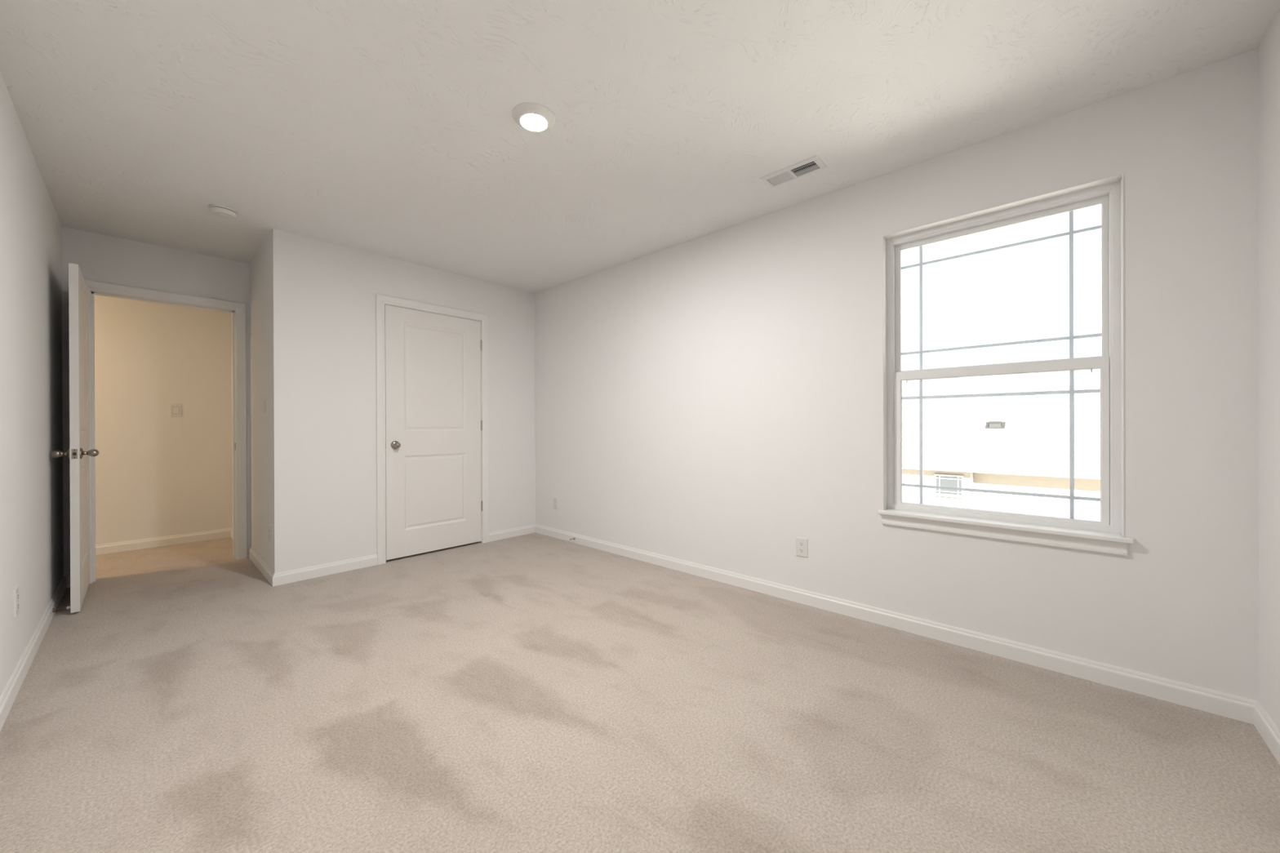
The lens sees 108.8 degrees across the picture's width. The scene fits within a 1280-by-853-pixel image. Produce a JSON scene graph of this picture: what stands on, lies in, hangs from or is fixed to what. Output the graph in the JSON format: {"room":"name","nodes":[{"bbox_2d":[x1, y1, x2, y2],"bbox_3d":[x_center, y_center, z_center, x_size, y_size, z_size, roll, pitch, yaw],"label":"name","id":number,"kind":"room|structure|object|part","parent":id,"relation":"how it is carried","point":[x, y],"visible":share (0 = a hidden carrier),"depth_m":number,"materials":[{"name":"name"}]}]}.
{"room":"empty bedroom","nodes":[
{"label":"empty bedroom","id":0,"kind":"room"},
{"bbox_2d":[0,71,63,697],"bbox_3d":[-1.869,-0.106,1.149,5.859,2.490,0.120,0,0,43],"label":"wall","id":1,"kind":"structure","parent":0,"point":[32,526],"depth_m":2.11,"materials":[{"name":"white paint"}]},
{"bbox_2d":[13,586,18,617],"bbox_3d":[-2.600,0.731,1.911,0.073,0.116,0.008,0,0,43],"label":"wall outlet","id":2,"kind":"object","parent":1,"relation":"attached to","point":[15,592],"visible":1,"depth_m":1.89,"materials":[{"name":"white plastic"}]},
{"bbox_2d":[0,575,66,731],"bbox_3d":[-1.868,1.047,1.244,5.489,0.083,0.014,0,0,43],"label":"baseboard","id":3,"kind":"structure","parent":1,"relation":"attached to","point":[8,696],"depth_m":2.06,"materials":[{"name":"white paint"}]},
{"bbox_2d":[52,605,70,612],"bbox_3d":[-3.327,1.050,2.637,0.023,0.023,0.064,0,0,43],"label":"door stop","id":4,"kind":"object","parent":1,"relation":"attached to","point":[68,606],"visible":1,"depth_m":2.63,"materials":[{"name":"silver metal"}]},
{"bbox_2d":[62,226,250,577],"bbox_3d":[-3.573,-0.105,3.536,0.120,2.490,1.092,0,0,43],"label":"wall","id":5,"kind":"structure","parent":0,"point":[101,258],"depth_m":3.35,"materials":[{"name":"white paint"}]},
{"bbox_2d":[66,574,70,587],"bbox_3d":[-3.865,1.050,3.117,0.014,0.083,0.044,0,0,43],"label":"baseboard","id":6,"kind":"structure","parent":5,"relation":"attached to","point":[68,575],"depth_m":3.10,"materials":[{"name":"white paint"}]},
{"bbox_2d":[50,262,98,613],"bbox_3d":[-3.552,0.067,2.907,0.769,2.019,0.179,0,0,43],"label":"door","id":7,"kind":"structure","parent":5,"relation":"in","point":[78,453],"depth_m":2.66,"materials":[{"name":"white paint"}]},
{"bbox_3d":[-3.364,0.159,2.647,0.045,0.045,0.049,0,0,43],"label":"knob","id":8,"kind":"part","parent":7,"relation":"part of","materials":[{"name":"silver metal"}]},
{"bbox_3d":[-3.274,0.159,2.652,0.001,0.057,0.022,0,0,43],"label":"latch plate","id":9,"kind":"part","parent":7,"relation":"part of","materials":[{"name":"silver metal"}]},
{"bbox_3d":[-3.276,0.158,2.742,0.045,0.045,0.049,0,0,43],"label":"knob","id":10,"kind":"part","parent":7,"relation":"part of","materials":[{"name":"silver metal"}]},
{"bbox_2d":[84,279,247,584],"bbox_3d":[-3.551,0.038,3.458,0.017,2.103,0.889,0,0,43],"label":"trim","id":11,"kind":"structure","parent":5,"relation":"attached to","point":[240,308],"depth_m":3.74,"materials":[{"name":"white paint"}]},
{"bbox_2d":[93,294,232,545],"bbox_3d":[-5.037,-0.101,3.548,0.120,2.490,3.215,0,0,43],"label":"wall","id":12,"kind":"structure","parent":0,"point":[158,473],"depth_m":4.19,"materials":[{"name":"white paint"}]},
{"bbox_2d":[95,528,231,555],"bbox_3d":[-5.013,1.053,3.474,0.014,0.083,2.890,0,0,43],"label":"baseboard","id":13,"kind":"structure","parent":12,"relation":"attached to","point":[110,548],"depth_m":4.17,"materials":[{"name":"white paint"}]},
{"bbox_2d":[170,404,181,416],"bbox_3d":[-4.306,-0.151,4.250,0.008,0.118,0.073,0,0,43],"label":"light switch","id":14,"kind":"object","parent":12,"relation":"attached to","point":[175,409],"visible":1,"depth_m":4.25,"materials":[{"name":"white plastic"}]},
{"bbox_2d":[231,233,271,568],"bbox_3d":[-3.276,-0.107,3.920,1.972,2.490,0.125,0,0,43],"label":"wall","id":15,"kind":"structure","parent":0,"point":[260,265],"depth_m":3.48,"materials":[{"name":"white paint"}]},
{"bbox_2d":[248,547,274,586],"bbox_3d":[-2.866,1.046,3.462,1.018,0.083,0.014,0,0,43],"label":"baseboard","id":16,"kind":"structure","parent":15,"relation":"attached to","point":[267,572],"depth_m":3.40,"materials":[{"name":"white paint"}]},
{"bbox_2d":[268,524,271,542],"bbox_3d":[-2.603,0.752,3.223,0.073,0.116,0.008,0,0,43],"label":"wall outlet","id":17,"kind":"object","parent":15,"relation":"attached to","point":[269,526],"visible":1,"depth_m":3.20,"materials":[{"name":"white plastic"}]},
{"bbox_2d":[270,228,535,573],"bbox_3d":[-1.831,-0.112,3.947,0.120,2.490,2.110,0,0,43],"label":"wall","id":18,"kind":"structure","parent":0,"point":[323,365],"depth_m":3.44,"materials":[{"name":"white paint"}]},
{"bbox_2d":[272,554,377,586],"bbox_3d":[-2.282,1.044,3.356,0.014,0.083,0.648,0,0,43],"label":"baseboard","id":19,"kind":"structure","parent":18,"relation":"attached to","point":[310,572],"depth_m":3.33,"materials":[{"name":"white paint"}]},
{"bbox_2d":[375,293,488,564],"bbox_3d":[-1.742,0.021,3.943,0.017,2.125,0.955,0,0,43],"label":"trim","id":20,"kind":"structure","parent":18,"relation":"attached to","point":[380,300],"depth_m":3.65,"materials":[{"name":"white paint"}]},
{"bbox_2d":[385,304,482,559],"bbox_3d":[-1.734,0.047,3.939,0.107,2.037,0.828,0,0,43],"label":"door","id":21,"kind":"structure","parent":18,"relation":"in","point":[433,424],"depth_m":3.92,"materials":[{"name":"white paint"}]},
{"bbox_3d":[-1.943,0.149,3.669,0.049,0.045,0.045,0,0,43],"label":"knob","id":22,"kind":"part","parent":21,"relation":"part of","materials":[{"name":"silver metal"}]},
{"bbox_2d":[488,524,535,542],"bbox_3d":[-1.241,1.039,4.489,0.014,0.083,0.521,0,0,43],"label":"baseboard","id":23,"kind":"structure","parent":18,"relation":"attached to","point":[508,533],"depth_m":4.47,"materials":[{"name":"white paint"}]},
{"bbox_2d":[0,532,1279,852],"bbox_3d":[-1.878,1.113,1.963,7.076,0.050,5.145,0,0,43],"label":"floor","id":24,"kind":"structure","parent":0,"point":[535,692],"depth_m":1.64,"materials":[{"name":"beige carpet"}]},
{"bbox_2d":[0,0,1279,293],"bbox_3d":[-0.789,-1.431,2.290,5.909,0.150,3.632,0,0,43],"label":"ceiling","id":25,"kind":"structure","parent":0,"point":[388,128],"depth_m":1.90,"materials":[{"name":"white paint"}]},
{"bbox_2d":[208,204,237,218],"bbox_3d":[-2.593,-1.332,2.849,0.134,0.040,0.134,0,0,43],"label":"smoke detector","id":26,"kind":"object","parent":25,"relation":"attached to","point":[224,211],"visible":1,"depth_m":2.82,"materials":[{"name":"white plastic"}]},
{"bbox_2d":[511,102,555,132],"bbox_3d":[-0.465,-1.344,2.009,0.184,0.026,0.184,0,0,43],"label":"recessed light","id":27,"kind":"object","parent":25,"relation":"in","point":[532,117],"visible":1,"depth_m":1.98,"materials":[{"name":"white plastic"}]},
{"bbox_2d":[760,155,826,187],"bbox_3d":[0.819,-1.357,2.455,0.312,0.009,0.140,0,0,43],"label":"ceiling vent","id":28,"kind":"object","parent":25,"relation":"in","point":[813,164],"visible":1,"depth_m":2.44,"materials":[{"name":"white metal"}]},
{"bbox_2d":[534,47,1258,701],"bbox_3d":[0.256,-0.117,3.586,5.844,2.490,0.180,0,0,43],"label":"wall","id":29,"kind":"structure","parent":0,"point":[714,400],"depth_m":2.42,"materials":[{"name":"white paint"}]},
{"bbox_2d":[553,497,558,509],"bbox_3d":[-0.821,0.746,4.450,0.073,0.116,0.008,0,0,43],"label":"wall outlet","id":30,"kind":"object","parent":29,"relation":"attached to","point":[555,499],"visible":1,"depth_m":4.44,"materials":[{"name":"white plastic"}]},
{"bbox_2d":[795,536,808,557],"bbox_3d":[0.986,0.736,2.792,0.073,0.116,0.008,0,0,43],"label":"wall outlet","id":31,"kind":"object","parent":29,"relation":"attached to","point":[802,544],"visible":1,"depth_m":2.79,"materials":[{"name":"white plastic"}]},
{"bbox_2d":[534,524,1257,724],"bbox_3d":[0.577,1.036,3.165,4.484,0.083,0.014,0,0,43],"label":"baseboard","id":32,"kind":"structure","parent":29,"relation":"attached to","point":[1230,706],"depth_m":2.20,"materials":[{"name":"white paint"}]},
{"bbox_2d":[877,173,1133,555],"bbox_3d":[1.696,-0.255,2.227,0.946,1.566,0.199,0,0,43],"label":"window","id":33,"kind":"structure","parent":29,"relation":"in","point":[1104,535],"depth_m":2.12,"materials":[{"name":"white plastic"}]},
{"bbox_2d":[901,210,1101,368],"bbox_3d":[1.734,-0.639,2.271,0.789,0.672,0.005,0,0,43],"label":"grille","id":34,"kind":"object","parent":33,"relation":"attached to","point":[1071,233],"depth_m":2.23,"materials":[{"name":"white"}]},
{"bbox_2d":[902,370,1100,519],"bbox_3d":[1.717,0.081,2.248,0.772,0.670,0.005,0,0,43],"label":"grille","id":35,"kind":"object","parent":33,"relation":"attached to","point":[908,378],"depth_m":2.20,"materials":[{"name":"white"}]},
{"bbox_3d":[1.709,0.076,2.246,0.827,0.744,0.030,0,0,43],"label":"sash","id":36,"kind":"part","parent":33,"relation":"part of","materials":[{"name":"white plastic"}]},
{"bbox_3d":[1.728,-0.628,2.268,0.827,0.757,0.030,0,0,43],"label":"sash","id":37,"kind":"part","parent":33,"relation":"part of","materials":[{"name":"white plastic"}]},
{"bbox_3d":[1.665,0.463,2.192,0.946,0.020,0.101,0,0,43],"label":"sill","id":38,"kind":"part","parent":33,"relation":"part of","materials":[{"name":"white paint"}]},
{"bbox_2d":[1258,7,1279,730],"bbox_3d":[1.260,-0.114,0.477,0.160,2.490,3.362,0,0,43],"label":"wall","id":39,"kind":"structure","parent":0,"point":[1269,46],"depth_m":1.57,"materials":[{"name":"white paint"}]},
{"bbox_2d":[1253,701,1279,764],"bbox_3d":[1.186,1.039,0.523,0.014,0.083,3.082,0,0,43],"label":"baseboard","id":40,"kind":"structure","parent":39,"relation":"attached to","point":[1265,726],"depth_m":1.55,"materials":[{"name":"white paint"}]},
{"label":"outside","id":41,"kind":"structure","parent":0,"visible":0},
{"bbox_3d":[19.548,4.078,24.987,85.000,0.200,56.775,0,0,43],"label":"ground","id":42,"kind":"structure","parent":41,"visible":0},
{"bbox_2d":[902,381,1100,520],"bbox_3d":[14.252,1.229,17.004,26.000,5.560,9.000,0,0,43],"label":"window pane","id":43,"kind":"structure","parent":42,"relation":"on","point":[1019,443],"depth_m":14.93,"materials":[{"name":"white"}]},
{"bbox_3d":[10.180,2.523,15.101,0.710,0.445,0.010,0,0,43],"label":"pane","id":44,"kind":"part","parent":43,"relation":"part of","materials":[{"name":"white glass"}]},
{"bbox_3d":[10.178,1.948,15.100,0.710,0.605,0.010,0,0,43],"label":"pane","id":45,"kind":"part","parent":43,"relation":"part of","materials":[{"name":"clear glass"}]},
{"bbox_2d":[936,475,961,506],"bbox_3d":[10.171,2.196,15.092,0.710,1.100,0.018,0,0,43],"label":"window","id":46,"kind":"structure","parent":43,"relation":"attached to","point":[944,497],"depth_m":15.08,"materials":[{"name":"white"}]},
{"bbox_2d":[985,421,1005,428],"bbox_3d":[12.134,-0.043,15.644,0.520,0.262,0.340,0,0,43],"label":"roof vent","id":47,"kind":"object","parent":43,"relation":"attached to","point":[988,424],"depth_m":15.58,"materials":[{"name":"metal"}]}
]}

